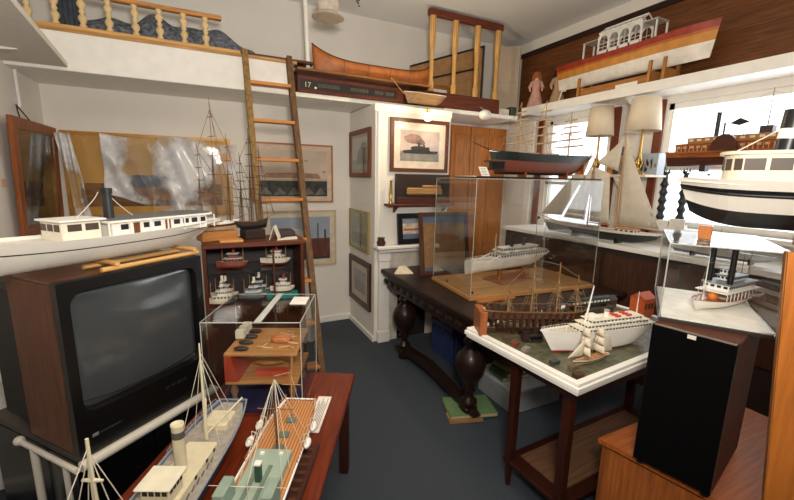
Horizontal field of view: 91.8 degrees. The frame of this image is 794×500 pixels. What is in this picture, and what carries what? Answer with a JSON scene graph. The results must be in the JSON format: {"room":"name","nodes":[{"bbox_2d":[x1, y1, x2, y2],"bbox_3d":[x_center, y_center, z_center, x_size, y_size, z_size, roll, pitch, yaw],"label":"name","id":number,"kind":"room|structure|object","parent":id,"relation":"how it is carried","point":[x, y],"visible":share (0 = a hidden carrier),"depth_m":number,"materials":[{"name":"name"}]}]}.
{"room":"museum","nodes":[
{"label":"museum","id":0,"kind":"room"},
{"bbox_2d":[0,0,43,276],"bbox_3d":[-1.636,-0.151,0.606,0.100,3.310,5.750,-4,12,-26],"label":"wall","id":1,"kind":"structure","parent":0,"point":[29,88],"depth_m":2.52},
{"bbox_2d":[0,0,67,107],"bbox_3d":[-1.961,-0.971,1.808,0.452,0.305,2.220,-4,12,-26],"label":"wall shelf","id":2,"kind":"object","parent":1,"relation":"attached to","point":[21,39],"visible":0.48,"depth_m":2.15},
{"bbox_2d":[6,114,64,235],"bbox_3d":[-2.599,-0.525,2.803,0.026,0.780,0.800,-2,11,-26],"label":"framed painting","id":3,"kind":"object","parent":1,"relation":"attached to","point":[33,145],"visible":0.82,"depth_m":2.70,"materials":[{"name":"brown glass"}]},
{"bbox_2d":[53,132,91,215],"bbox_3d":[-2.604,-0.544,3.119,0.206,0.780,0.057,-1,11,-11],"label":"plastic sheet","id":4,"kind":"object","parent":3,"relation":"hanging from","point":[64,143],"visible":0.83,"depth_m":3.06,"materials":[{"name":"white"}]},
{"bbox_2d":[28,0,508,332],"bbox_3d":[-0.709,-0.814,4.247,5.000,3.310,0.100,-4,12,-26],"label":"wall","id":5,"kind":"structure","parent":0,"point":[265,27],"depth_m":3.76,"materials":[{"name":"paint"}]},
{"bbox_2d":[58,130,233,215],"bbox_3d":[-2.183,-0.663,3.474,1.280,0.720,0.025,-4,12,-26],"label":"framed painting","id":6,"kind":"object","parent":5,"relation":"attached to","point":[137,161],"visible":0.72,"depth_m":3.41,"materials":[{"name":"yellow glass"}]},
{"bbox_2d":[99,133,237,209],"bbox_3d":[-1.999,-0.655,3.472,1.051,0.716,0.117,-4,12,-26],"label":"plastic sheet","id":7,"kind":"object","parent":6,"relation":"hanging from","point":[180,159],"visible":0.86,"depth_m":3.46,"materials":[{"name":"white"}]},
{"bbox_2d":[2,23,516,125],"bbox_3d":[-0.720,-1.537,3.693,4.388,0.275,0.613,-4,12,-26],"label":"wall shelf","id":8,"kind":"object","parent":5,"relation":"attached to","point":[96,60],"visible":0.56,"depth_m":2.96,"materials":[{"name":"paint"}]},
{"bbox_2d":[56,0,80,25],"bbox_3d":[-2.301,-1.826,2.694,0.154,0.593,0.040,-4,12,-26],"label":"cloth","id":9,"kind":"object","parent":8,"relation":"on","point":[67,9],"visible":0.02,"depth_m":2.70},
{"bbox_2d":[22,0,240,52],"bbox_3d":[-1.868,-1.669,2.814,1.337,0.262,0.056,-4,12,-26],"label":"balustrade","id":10,"kind":"object","parent":8,"relation":"on","point":[133,4],"visible":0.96,"depth_m":2.79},
{"bbox_2d":[240,51,312,67],"bbox_3d":[-1.034,-1.624,3.309,0.592,0.022,0.190,-4,12,-26],"label":"wooden board","id":11,"kind":"object","parent":8,"relation":"on","point":[300,63],"visible":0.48,"depth_m":3.29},
{"bbox_2d":[297,75,403,103],"bbox_3d":[-0.397,-1.464,3.528,1.020,0.135,0.028,-4,12,-26],"label":"board","id":12,"kind":"object","parent":8,"relation":"on","point":[305,84],"visible":1,"depth_m":3.50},
{"bbox_2d":[294,71,409,104],"bbox_3d":[-0.419,-1.511,3.670,1.090,0.172,0.230,-4,12,-26],"label":"timber beam","id":13,"kind":"structure","parent":8,"relation":"on","point":[406,88],"depth_m":3.53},
{"bbox_2d":[293,66,430,90],"bbox_3d":[-0.332,-1.611,3.688,1.305,0.020,0.360,-4,12,-26],"label":"wooden board","id":14,"kind":"object","parent":13,"relation":"on","point":[413,86],"visible":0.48,"depth_m":3.52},
{"bbox_2d":[303,0,309,67],"bbox_3d":[-0.786,-1.927,3.333,0.055,0.786,0.035,-4,12,-26],"label":"pole","id":15,"kind":"object","parent":14,"relation":"on","point":[305,10],"visible":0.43,"depth_m":3.33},
{"bbox_2d":[311,43,433,88],"bbox_3d":[-0.192,-1.751,3.706,1.267,0.256,0.216,-4,12,-26],"label":"canoe","id":16,"kind":"object","parent":14,"relation":"on","point":[322,60],"visible":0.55,"depth_m":3.56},
{"bbox_2d":[410,45,484,97],"bbox_3d":[0.596,-1.997,4.483,1.007,0.869,0.050,-4,12,-26],"label":"panel","id":17,"kind":"object","parent":8,"relation":"on","point":[442,70],"visible":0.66,"depth_m":4.54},
{"bbox_2d":[409,89,498,113],"bbox_3d":[0.605,-1.584,4.213,1.030,0.156,0.340,-4,12,-26],"label":"chest","id":18,"kind":"object","parent":8,"relation":"on","point":[452,101],"visible":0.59,"depth_m":4.08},
{"bbox_2d":[428,7,503,99],"bbox_3d":[0.717,-2.014,4.019,0.920,0.765,0.068,-4,12,-26],"label":"banister section","id":19,"kind":"object","parent":18,"relation":"on","point":[434,13],"visible":0.92,"depth_m":3.97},
{"bbox_2d":[478,107,491,119],"bbox_3d":[0.867,-1.350,3.788,0.125,0.140,0.125,5,11,19],"label":"glass globe","id":20,"kind":"object","parent":8,"relation":"attached to","point":[485,114],"visible":1,"depth_m":3.75},
{"bbox_2d":[497,46,520,122],"bbox_3d":[1.342,-1.995,4.689,0.264,0.820,0.264,4,11,17],"label":"wall","id":21,"kind":"structure","parent":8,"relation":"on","point":[509,61],"depth_m":4.55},
{"bbox_3d":[-1.889,-1.493,3.249,1.600,0.234,0.335,-4,12,-26],"label":"storage box","id":22,"kind":"object","parent":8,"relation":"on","visible":0},
{"bbox_2d":[86,14,253,52],"bbox_3d":[-1.816,-1.737,3.132,1.260,0.266,0.400,-4,12,-26],"label":"heap","id":23,"kind":"object","parent":22,"relation":"on","point":[148,24],"visible":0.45,"depth_m":2.99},
{"bbox_2d":[206,313,350,338],"bbox_3d":[-1.713,0.859,4.011,2.580,0.070,0.019,-4,12,-26],"label":"baseboard","id":24,"kind":"structure","parent":5,"relation":"attached to","point":[329,318],"depth_m":4.47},
{"bbox_2d":[250,141,332,202],"bbox_3d":[-1.071,-0.795,3.998,0.830,0.600,0.025,-4,12,-26],"label":"framed print","id":25,"kind":"object","parent":5,"relation":"attached to","point":[281,178],"visible":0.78,"depth_m":4.00,"materials":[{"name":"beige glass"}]},
{"bbox_2d":[263,210,336,265],"bbox_3d":[-1.031,-0.120,4.150,0.770,0.610,0.025,-4,12,-26],"label":"framed print","id":26,"kind":"object","parent":5,"relation":"attached to","point":[322,222],"visible":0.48,"depth_m":4.21,"materials":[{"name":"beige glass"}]},
{"bbox_2d":[447,125,506,258],"bbox_3d":[0.894,-0.413,5.022,1.144,2.300,0.068,-4,12,-26],"label":"door","id":27,"kind":"structure","parent":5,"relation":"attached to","point":[466,157],"depth_m":4.96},
{"bbox_2d":[0,319,642,499],"bbox_3d":[0.534,1.371,1.978,5.000,0.100,5.950,-4,12,-26],"label":"floor","id":28,"kind":"structure","parent":0,"point":[403,444],"depth_m":2.58,"materials":[{"name":"carpet"}]},
{"bbox_2d":[0,373,6,489],"bbox_3d":[-2.177,0.895,2.272,0.225,0.620,0.720,-4,12,-26],"label":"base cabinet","id":29,"kind":"object","parent":28,"relation":"on","point":[3,405],"visible":0.02,"depth_m":1.95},
{"bbox_2d":[0,384,218,499],"bbox_3d":[-1.407,1.005,1.933,0.725,0.558,0.687,6,11,23],"label":"stand","id":30,"kind":"object","parent":28,"relation":"on","point":[33,467],"visible":0.49,"depth_m":1.68,"materials":[{"name":"metal"}]},
{"bbox_2d":[0,250,209,457],"bbox_3d":[-1.411,0.386,1.827,0.688,0.695,0.601,6,11,23],"label":"television","id":31,"kind":"object","parent":30,"relation":"on","point":[90,353],"visible":0.98,"depth_m":1.57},
{"bbox_2d":[82,245,198,272],"bbox_3d":[-1.137,0.029,1.743,0.160,0.040,0.440,6,11,23],"label":"cradle","id":32,"kind":"object","parent":31,"relation":"on","point":[116,264],"visible":0.86,"depth_m":1.72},
{"bbox_2d":[0,187,219,275],"bbox_3d":[-1.218,-0.100,1.522,0.243,0.291,1.158,6,11,23],"label":"model","id":33,"kind":"object","parent":32,"relation":"on","point":[68,240],"visible":1,"depth_m":1.49},
{"bbox_2d":[118,372,354,499],"bbox_3d":[-0.607,1.087,1.576,0.680,0.560,1.350,2,11,2],"label":"table","id":34,"kind":"object","parent":28,"relation":"on","point":[338,386],"visible":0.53,"depth_m":1.70,"materials":[{"name":"wood"}]},
{"bbox_2d":[67,343,246,499],"bbox_3d":[-0.711,0.632,1.127,0.204,0.493,1.101,1,11,-1],"label":"model","id":35,"kind":"object","parent":34,"relation":"on","point":[196,454],"visible":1,"depth_m":1.30},
{"bbox_2d":[199,293,316,397],"bbox_3d":[-0.656,0.500,1.929,0.433,0.460,0.423,1,11,-3],"label":"case","id":36,"kind":"object","parent":34,"relation":"on","point":[296,300],"visible":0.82,"depth_m":1.87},
{"bbox_2d":[208,369,316,499],"bbox_3d":[-0.438,0.673,1.163,0.239,0.410,1.107,1,11,1],"label":"model","id":37,"kind":"object","parent":34,"relation":"on","point":[268,471],"visible":1,"depth_m":1.34},
{"bbox_2d":[223,321,309,412],"bbox_3d":[-0.657,0.557,1.939,0.370,0.340,0.360,1,11,-3],"label":"wooden box","id":38,"kind":"object","parent":34,"relation":"on","point":[251,362],"visible":0.93,"depth_m":1.87,"materials":[{"name":"wood"}]},
{"bbox_2d":[287,442,319,499],"bbox_3d":[-0.365,0.821,1.420,0.090,0.028,0.300,2,11,2],"label":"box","id":39,"kind":"object","parent":34,"relation":"on","point":[309,455],"visible":0.61,"depth_m":1.41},
{"bbox_2d":[310,396,331,432],"bbox_3d":[-0.366,0.763,1.801,0.066,0.002,0.280,2,11,2],"label":"printed label","id":40,"kind":"object","parent":34,"relation":"on","point":[322,403],"visible":0.59,"depth_m":1.82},
{"bbox_2d":[196,228,306,395],"bbox_3d":[-0.868,0.537,2.375,0.574,1.338,0.276,-4,12,-26],"label":"display cabinet","id":41,"kind":"object","parent":28,"relation":"on","point":[221,336],"depth_m":2.27,"materials":[{"name":"brown wood"}]},
{"bbox_2d":[204,273,237,305],"bbox_3d":[-0.994,0.223,2.169,0.174,0.182,0.050,-2,11,-15],"label":"model","id":42,"kind":"object","parent":41,"relation":"on","point":[221,295],"visible":0.86,"depth_m":2.16},
{"bbox_2d":[194,97,249,231],"bbox_3d":[-0.994,-0.468,2.147,0.215,0.721,0.330,11,15,43],"label":"model","id":43,"kind":"object","parent":41,"relation":"on","point":[229,224],"visible":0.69,"depth_m":2.16},
{"bbox_2d":[210,273,237,297],"bbox_3d":[-1.024,0.216,2.278,0.154,0.154,0.050,-2,11,-15],"label":"model","id":44,"kind":"object","parent":41,"relation":"on","point":[226,286],"visible":0.4,"depth_m":2.27},
{"bbox_2d":[216,248,247,267],"bbox_3d":[-0.949,0.038,2.212,0.174,0.131,0.050,-2,11,-15],"label":"model","id":45,"kind":"object","parent":41,"relation":"on","point":[232,261],"visible":0.94,"depth_m":2.20},
{"bbox_2d":[239,275,266,300],"bbox_3d":[-0.850,0.222,2.263,0.154,0.154,0.050,-2,11,-15],"label":"model","id":46,"kind":"object","parent":41,"relation":"on","point":[253,293],"visible":1,"depth_m":2.25},
{"bbox_2d":[233,128,273,229],"bbox_3d":[-0.840,-0.412,2.259,0.174,0.577,0.267,9,13,35],"label":"model","id":47,"kind":"object","parent":41,"relation":"on","point":[244,225],"visible":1,"depth_m":2.26},
{"bbox_2d":[245,270,269,293],"bbox_3d":[-0.862,0.200,2.377,0.154,0.154,0.050,-2,11,-15],"label":"model","id":48,"kind":"object","parent":41,"relation":"on","point":[263,287],"visible":0.43,"depth_m":2.37},
{"bbox_2d":[260,245,289,264],"bbox_3d":[-0.733,0.023,2.315,0.174,0.131,0.050,-2,11,-15],"label":"model","id":49,"kind":"object","parent":41,"relation":"on","point":[279,258],"visible":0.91,"depth_m":2.31},
{"bbox_2d":[266,272,297,299],"bbox_3d":[-0.697,0.208,2.336,0.180,0.161,0.080,-2,11,-15],"label":"model","id":50,"kind":"object","parent":41,"relation":"on","point":[284,287],"visible":0.91,"depth_m":2.32},
{"bbox_2d":[274,228,294,236],"bbox_3d":[-0.704,-0.110,2.409,0.110,0.038,0.125,-4,12,-26],"label":"flat box","id":51,"kind":"object","parent":41,"relation":"on","point":[284,232],"visible":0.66,"depth_m":2.36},
{"bbox_2d":[242,48,324,372],"bbox_3d":[-0.876,-0.236,2.961,0.387,2.625,1.050,-4,12,-26],"label":"wooden ladder","id":52,"kind":"object","parent":28,"relation":"on","point":[311,281],"visible":0.66,"depth_m":2.99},
{"bbox_2d":[431,316,482,364],"bbox_3d":[0.571,0.830,3.674,0.360,0.340,0.360,-4,12,-26],"label":"plastic crate","id":53,"kind":"object","parent":28,"relation":"on","point":[443,344],"visible":0.46,"depth_m":3.56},
{"bbox_2d":[446,413,482,423],"bbox_3d":[0.472,1.172,2.701,0.240,0.021,0.100,-1,11,-9],"label":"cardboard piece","id":54,"kind":"object","parent":28,"relation":"on","point":[447,415],"visible":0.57,"depth_m":2.66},
{"bbox_2d":[442,394,497,419],"bbox_3d":[0.521,1.131,2.780,0.340,0.030,0.230,0,11,-9],"label":"book","id":55,"kind":"object","parent":54,"relation":"on","point":[484,405],"visible":0.79,"depth_m":2.73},
{"bbox_2d":[381,265,627,417],"bbox_3d":[0.824,0.642,3.421,1.500,0.812,1.456,-4,12,-26],"label":"table","id":56,"kind":"object","parent":28,"relation":"on","point":[444,304],"depth_m":2.89,"materials":[{"name":"wood"}]},
{"bbox_2d":[418,212,468,275],"bbox_3d":[0.432,-0.064,3.506,0.500,0.557,0.114,-3,11,-22],"label":"cork board","id":57,"kind":"object","parent":56,"relation":"on","point":[450,229],"visible":0.83,"depth_m":3.50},
{"bbox_2d":[432,178,604,300],"bbox_3d":[0.961,-0.141,3.139,1.170,0.859,0.620,-3,11,-21],"label":"glass case","id":58,"kind":"object","parent":56,"relation":"on","point":[472,286],"visible":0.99,"depth_m":3.06,"materials":[{"name":"clear plastic"}]},
{"bbox_2d":[464,216,548,283],"bbox_3d":[0.924,-0.014,3.174,0.982,0.516,0.220,-6,13,-32],"label":"model","id":59,"kind":"object","parent":58,"relation":"in","point":[512,255],"visible":0.96,"depth_m":3.15},
{"bbox_2d":[455,176,600,179],"bbox_3d":[1.007,-0.545,2.921,1.120,0.012,0.300,-3,11,-21],"label":"display board","id":60,"kind":"object","parent":58,"relation":"on","point":[455,176],"visible":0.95,"depth_m":2.75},
{"bbox_2d":[473,101,592,177],"bbox_3d":[1.033,-0.825,2.871,1.078,0.559,0.343,-3,11,-21],"label":"model","id":61,"kind":"object","parent":60,"relation":"on","point":[521,164],"visible":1,"depth_m":2.85},
{"bbox_2d":[478,363,559,412],"bbox_3d":[0.945,1.039,2.994,0.500,0.195,0.420,-4,12,-26],"label":"storage box","id":62,"kind":"object","parent":28,"relation":"on","point":[534,393],"visible":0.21,"depth_m":2.83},
{"bbox_2d":[489,367,528,381],"bbox_3d":[0.853,0.932,2.939,0.240,0.030,0.180,-3,11,-20],"label":"book","id":63,"kind":"object","parent":62,"relation":"on","point":[499,376],"visible":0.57,"depth_m":2.88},
{"bbox_2d":[491,364,524,377],"bbox_3d":[0.872,0.900,2.942,0.240,0.030,0.180,-4,12,-26],"label":"book","id":64,"kind":"object","parent":63,"relation":"on","point":[504,373],"visible":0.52,"depth_m":2.87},
{"bbox_2d":[502,356,645,499],"bbox_3d":[1.163,0.905,2.180,1.155,0.765,0.440,-5,12,-28],"label":"tray table","id":65,"kind":"object","parent":28,"relation":"on","point":[564,464],"visible":0.49,"depth_m":2.03,"materials":[{"name":"wood"}]},
{"bbox_2d":[465,304,658,395],"bbox_3d":[1.099,0.481,2.207,1.231,0.055,0.721,-5,12,-30],"label":"tabletop","id":66,"kind":"object","parent":65,"relation":"on","point":[622,361],"visible":0.42,"depth_m":1.85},
{"bbox_2d":[474,254,589,335],"bbox_3d":[0.763,0.242,2.129,0.629,0.448,0.161,1,11,-2],"label":"model","id":67,"kind":"object","parent":66,"relation":"on","point":[481,315],"visible":0.85,"depth_m":2.12},
{"bbox_2d":[520,330,543,342],"bbox_3d":[0.711,0.454,2.028,0.115,0.060,0.038,1,11,-2],"label":"model","id":68,"kind":"object","parent":66,"relation":"on","point":[526,335],"visible":0.99,"depth_m":2.02},
{"bbox_2d":[561,304,613,315],"bbox_3d":[1.210,0.390,2.442,0.380,0.055,0.060,-3,11,-20],"label":"embankment","id":69,"kind":"object","parent":66,"relation":"on","point":[597,309],"visible":0.31,"depth_m":2.44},
{"bbox_2d":[567,294,610,309],"bbox_3d":[1.211,0.328,2.431,0.320,0.069,0.042,-3,11,-20],"label":"model","id":70,"kind":"object","parent":69,"relation":"on","point":[603,300],"visible":0.76,"depth_m":2.42},
{"bbox_2d":[566,327,611,364],"bbox_3d":[0.903,0.442,1.795,0.302,0.177,0.072,-4,12,-24],"label":"model","id":71,"kind":"object","parent":66,"relation":"on","point":[605,345],"visible":0.98,"depth_m":1.79},
{"bbox_2d":[540,286,654,352],"bbox_3d":[1.031,0.337,1.951,0.713,0.332,0.110,-2,11,-17],"label":"model","id":72,"kind":"object","parent":66,"relation":"on","point":[624,328],"visible":0.9,"depth_m":1.93},
{"bbox_2d":[629,291,654,316],"bbox_3d":[1.569,0.342,2.463,0.118,0.156,0.098,-4,12,-26],"label":"building","id":73,"kind":"object","parent":66,"relation":"on","point":[646,303],"visible":0.82,"depth_m":2.43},
{"bbox_2d":[503,405,638,499],"bbox_3d":[1.163,1.133,2.213,1.115,0.025,0.380,-5,12,-28],"label":"shelf","id":74,"kind":"object","parent":65,"relation":"attached to","point":[535,462],"depth_m":2.10,"materials":[{"name":"wood"}]},
{"bbox_2d":[503,224,781,416],"bbox_3d":[2.031,0.476,3.591,0.500,1.125,2.600,-4,12,-26],"label":"countertop","id":75,"kind":"structure","parent":28,"relation":"on","point":[630,268],"depth_m":3.10,"materials":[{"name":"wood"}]},
{"bbox_2d":[538,133,663,242],"bbox_3d":[1.821,-0.577,3.574,0.170,0.940,1.321,-4,12,-26],"label":"model","id":76,"kind":"object","parent":75,"relation":"on","point":[634,209],"visible":0.97,"depth_m":3.43},
{"bbox_2d":[670,230,778,264],"bbox_3d":[2.283,-0.044,2.738,0.090,0.219,0.654,-4,12,-26],"label":"model","id":77,"kind":"object","parent":75,"relation":"on","point":[692,250],"visible":0.8,"depth_m":2.70},
{"bbox_2d":[595,407,767,499],"bbox_3d":[1.475,1.137,1.612,0.915,0.530,0.789,-4,12,-26],"label":"base cabinet","id":78,"kind":"object","parent":28,"relation":"on","point":[621,477],"visible":0.47,"depth_m":1.62,"materials":[{"name":"wood"}]},
{"bbox_2d":[633,320,759,496],"bbox_3d":[1.210,0.570,1.554,0.432,0.594,0.252,-7,14,-38],"label":"loudspeaker","id":79,"kind":"object","parent":78,"relation":"on","point":[697,380],"visible":0.97,"depth_m":1.41,"materials":[{"name":"fabric"}]},
{"bbox_2d":[654,229,790,339],"bbox_3d":[1.309,0.103,1.608,0.346,0.305,0.528,8,12,31],"label":"case","id":80,"kind":"object","parent":79,"relation":"on","point":[672,304],"visible":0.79,"depth_m":1.51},
{"bbox_2d":[697,224,713,239],"bbox_3d":[1.259,-0.075,1.572,0.044,0.054,0.100,10,14,39],"label":"wooden block","id":81,"kind":"object","parent":80,"relation":"on","point":[705,231],"visible":1,"depth_m":1.53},
{"bbox_2d":[691,241,764,309],"bbox_3d":[1.399,0.099,1.628,0.491,0.270,0.127,-4,12,-26],"label":"model","id":82,"kind":"object","parent":80,"relation":"in","point":[730,287],"visible":1,"depth_m":1.60},
{"bbox_3d":[1.473,-0.038,1.395,0.044,0.054,0.100,10,14,39],"label":"wooden block","id":83,"kind":"object","parent":80,"relation":"on","visible":0},
{"bbox_2d":[678,109,793,230],"bbox_3d":[1.519,-0.269,1.317,0.899,0.430,0.270,10,14,39],"label":"model","id":84,"kind":"object","parent":83,"relation":"on","point":[755,188],"visible":1,"depth_m":1.40},
{"bbox_2d":[761,251,793,499],"bbox_3d":[1.256,0.761,1.040,0.509,1.469,0.092,8,13,33],"label":"leaning board","id":85,"kind":"object","parent":28,"relation":"on","point":[778,474],"visible":1,"depth_m":1.09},
{"bbox_2d":[350,103,450,340],"bbox_3d":[-0.007,-0.292,4.226,0.820,2.320,0.729,-4,12,-26],"label":"wall","id":86,"kind":"structure","parent":0,"point":[363,190],"depth_m":3.80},
{"bbox_2d":[349,208,369,253],"bbox_3d":[-0.405,-0.213,4.085,0.025,0.420,0.560,-4,12,-26],"label":"framed print","id":87,"kind":"object","parent":86,"relation":"attached to","point":[359,220],"visible":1,"depth_m":4.05,"materials":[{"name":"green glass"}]},
{"bbox_2d":[349,253,370,311],"bbox_3d":[-0.407,0.336,4.170,0.025,0.500,0.620,-4,12,-26],"label":"framed print","id":88,"kind":"object","parent":86,"relation":"attached to","point":[359,269],"visible":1,"depth_m":4.14,"materials":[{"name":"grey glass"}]},
{"bbox_2d":[349,127,371,176],"bbox_3d":[-0.381,-0.981,3.923,0.025,0.470,0.580,-4,12,-26],"label":"framed print","id":89,"kind":"object","parent":86,"relation":"attached to","point":[360,141],"visible":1,"depth_m":3.89,"materials":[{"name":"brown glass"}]},
{"bbox_2d":[349,314,373,341],"bbox_3d":[-0.400,0.848,4.238,0.019,0.060,0.721,-4,12,-26],"label":"baseboard","id":90,"kind":"structure","parent":86,"relation":"attached to","point":[370,336],"depth_m":4.18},
{"bbox_2d":[377,111,380,240],"bbox_3d":[-0.172,-0.661,3.650,0.030,1.250,0.013,-4,12,-26],"label":"trim","id":91,"kind":"structure","parent":86,"relation":"attached to","point":[379,112],"depth_m":3.63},
{"bbox_2d":[373,243,432,342],"bbox_3d":[0.164,0.429,3.966,0.850,1.005,0.129,-4,12,-26],"label":"fireplace surround","id":92,"kind":"object","parent":86,"relation":"attached to","point":[389,255],"visible":0.52,"depth_m":3.89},
{"bbox_2d":[373,243,418,253],"bbox_3d":[0.173,-0.028,3.880,0.850,0.075,0.129,-4,12,-26],"label":"mantel shelf","id":93,"kind":"object","parent":92,"relation":"attached to","point":[388,248],"depth_m":3.77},
{"bbox_2d":[397,213,418,244],"bbox_3d":[0.231,-0.219,3.846,0.500,0.301,0.061,-4,12,-26],"label":"framed photograph","id":94,"kind":"object","parent":92,"relation":"on","point":[407,223],"visible":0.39,"depth_m":3.78,"materials":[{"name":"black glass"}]},
{"bbox_2d":[375,103,451,117],"bbox_3d":[0.176,-1.333,3.692,0.842,0.070,0.011,-4,12,-26],"label":"trim","id":95,"kind":"structure","parent":86,"relation":"attached to","point":[378,106],"depth_m":3.66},
{"bbox_2d":[391,78,446,105],"bbox_3d":[0.202,-1.528,3.747,0.600,0.203,0.128,-4,12,-26],"label":"model","id":96,"kind":"object","parent":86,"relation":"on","point":[413,97],"visible":1,"depth_m":3.73},
{"bbox_2d":[389,116,449,172],"bbox_3d":[0.227,-1.016,3.770,0.645,0.500,0.025,-4,12,-26],"label":"framed painting","id":97,"kind":"object","parent":86,"relation":"attached to","point":[416,145],"visible":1,"depth_m":3.76,"materials":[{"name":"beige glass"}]},
{"bbox_2d":[384,203,454,212],"bbox_3d":[0.230,-0.417,3.832,0.740,0.090,0.129,-4,12,-26],"label":"shelf","id":98,"kind":"object","parent":86,"relation":"attached to","point":[443,205],"visible":0.95,"depth_m":3.77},
{"bbox_2d":[394,174,449,203],"bbox_3d":[0.263,-0.605,3.817,0.600,0.285,0.080,-4,12,-26],"label":"case","id":99,"kind":"object","parent":98,"relation":"on","point":[409,188],"visible":0.99,"depth_m":3.78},
{"bbox_2d":[288,0,631,46],"bbox_3d":[0.602,-1.981,1.352,5.000,0.100,5.950,-4,12,-26],"label":"ceiling","id":100,"kind":"structure","parent":0,"point":[524,21],"depth_m":3.90,"materials":[{"name":"paint"}]},
{"bbox_2d":[312,0,343,23],"bbox_3d":[-0.550,-2.063,3.060,0.260,0.408,0.260,-4,12,-26],"label":"ceiling light","id":101,"kind":"object","parent":100,"relation":"hanging from","point":[327,13],"visible":1,"depth_m":3.04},
{"bbox_2d":[500,0,793,261],"bbox_3d":[2.780,-0.460,2.729,0.120,3.310,5.750,-4,12,-26],"label":"wall","id":102,"kind":"structure","parent":0,"point":[514,189],"depth_m":3.73,"materials":[{"name":"paint"}]},
{"bbox_2d":[521,120,537,224],"bbox_3d":[1.651,-0.854,4.823,0.049,1.470,0.110,-4,12,-26],"label":"trim","id":103,"kind":"structure","parent":102,"relation":"attached to","point":[528,185],"depth_m":4.80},
{"bbox_2d":[530,119,544,223],"bbox_3d":[1.715,-0.833,4.717,0.029,1.470,0.080,-4,12,-26],"label":"trim","id":104,"kind":"structure","parent":102,"relation":"attached to","point":[536,187],"depth_m":4.72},
{"bbox_2d":[542,116,609,225],"bbox_3d":[1.916,-0.757,4.265,0.210,1.365,0.900,-4,12,-26],"label":"window","id":105,"kind":"structure","parent":102,"relation":"in","point":[548,183],"depth_m":4.52,"materials":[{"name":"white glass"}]},
{"bbox_2d":[521,0,683,58],"bbox_3d":[2.630,-1.963,2.591,0.019,0.050,4.960,-4,12,-26],"label":"trim","id":106,"kind":"structure","parent":102,"relation":"attached to","point":[666,3],"depth_m":3.79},
{"bbox_2d":[600,106,621,227],"bbox_3d":[2.136,-0.764,3.851,0.029,1.270,0.070,-4,12,-26],"label":"trim","id":107,"kind":"structure","parent":102,"relation":"attached to","point":[617,110],"depth_m":3.77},
{"bbox_2d":[568,174,665,197],"bbox_3d":[2.030,-0.566,3.679,0.325,0.300,0.840,-4,12,-26],"label":"wall shelf","id":108,"kind":"object","parent":102,"relation":"attached to","point":[615,176],"visible":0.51,"depth_m":3.46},
{"bbox_2d":[585,105,613,173],"bbox_3d":[1.951,-1.052,3.722,0.250,0.634,0.250,-4,12,-26],"label":"table lamp","id":109,"kind":"object","parent":108,"relation":"on","point":[601,117],"visible":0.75,"depth_m":3.61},
{"bbox_2d":[625,95,661,173],"bbox_3d":[2.083,-0.963,3.273,0.270,0.630,0.270,-4,12,-26],"label":"table lamp","id":110,"kind":"object","parent":108,"relation":"on","point":[645,113],"visible":0.84,"depth_m":3.16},
{"bbox_2d":[640,153,665,174],"bbox_3d":[2.221,-0.744,3.342,0.101,0.180,0.140,-4,12,-26],"label":"box","id":111,"kind":"object","parent":108,"relation":"on","point":[653,163],"visible":0.88,"depth_m":3.30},
{"bbox_2d":[640,99,666,232],"bbox_3d":[2.315,-0.693,3.489,0.029,1.270,0.070,-4,12,-26],"label":"trim","id":112,"kind":"structure","parent":102,"relation":"attached to","point":[657,136],"depth_m":3.45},
{"bbox_2d":[518,0,793,114],"bbox_3d":[2.646,-1.635,2.663,0.029,0.700,4.960,-4,12,-26],"label":"wall panel","id":113,"kind":"object","parent":102,"relation":"attached to","point":[749,30],"depth_m":2.98,"materials":[{"name":"wood"}]},
{"bbox_2d":[522,52,793,116],"bbox_3d":[2.566,-1.092,2.470,0.400,0.260,4.500,-4,12,-26],"label":"wall shelf","id":114,"kind":"object","parent":102,"relation":"attached to","point":[782,65],"visible":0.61,"depth_m":2.96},
{"bbox_2d":[527,71,543,106],"bbox_3d":[1.549,-1.769,4.292,0.192,0.417,0.189,-3,11,-20],"label":"doll","id":115,"kind":"object","parent":114,"relation":"on","point":[535,98],"visible":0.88,"depth_m":4.25},
{"bbox_2d":[549,70,564,102],"bbox_3d":[1.753,-1.757,4.191,0.202,0.438,0.199,6,12,25],"label":"doll","id":116,"kind":"object","parent":114,"relation":"on","point":[555,94],"visible":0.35,"depth_m":4.16},
{"bbox_2d":[556,13,722,96],"bbox_3d":[2.040,-1.711,3.440,0.220,0.636,1.440,-4,12,-26],"label":"model","id":117,"kind":"object","parent":114,"relation":"on","point":[694,42],"visible":0.96,"depth_m":3.28},
{"bbox_2d":[637,85,793,246],"bbox_3d":[2.667,-0.596,2.725,0.210,1.085,1.690,-4,12,-26],"label":"window","id":118,"kind":"structure","parent":102,"relation":"in","point":[767,233],"depth_m":3.00,"materials":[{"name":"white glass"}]},
{"bbox_2d":[656,169,672,219],"bbox_3d":[2.341,-0.465,3.388,0.098,0.500,0.085,-4,12,-26],"label":"carved post","id":119,"kind":"object","parent":118,"relation":"on","point":[663,192],"visible":0.87,"depth_m":3.37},
{"bbox_2d":[669,218,688,228],"bbox_3d":[2.375,-0.222,3.249,0.056,0.075,0.126,-4,12,-26],"label":"building","id":120,"kind":"object","parent":118,"relation":"on","point":[673,223],"visible":1,"depth_m":3.23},
{"bbox_2d":[675,168,694,218],"bbox_3d":[2.411,-0.437,3.247,0.098,0.500,0.085,-4,12,-26],"label":"carved post","id":121,"kind":"object","parent":118,"relation":"on","point":[681,209],"visible":0.61,"depth_m":3.24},
{"bbox_3d":[2.655,-0.500,2.528,0.265,0.028,1.220,-4,12,-26],"label":"glass shelf","id":122,"kind":"object","parent":102,"relation":"attached to","visible":0},
{"bbox_2d":[665,88,791,171],"bbox_3d":[2.501,-0.828,2.679,0.260,0.554,1.168,-4,12,-26],"label":"model","id":123,"kind":"object","parent":122,"relation":"on","point":[703,152],"visible":0.74,"depth_m":2.84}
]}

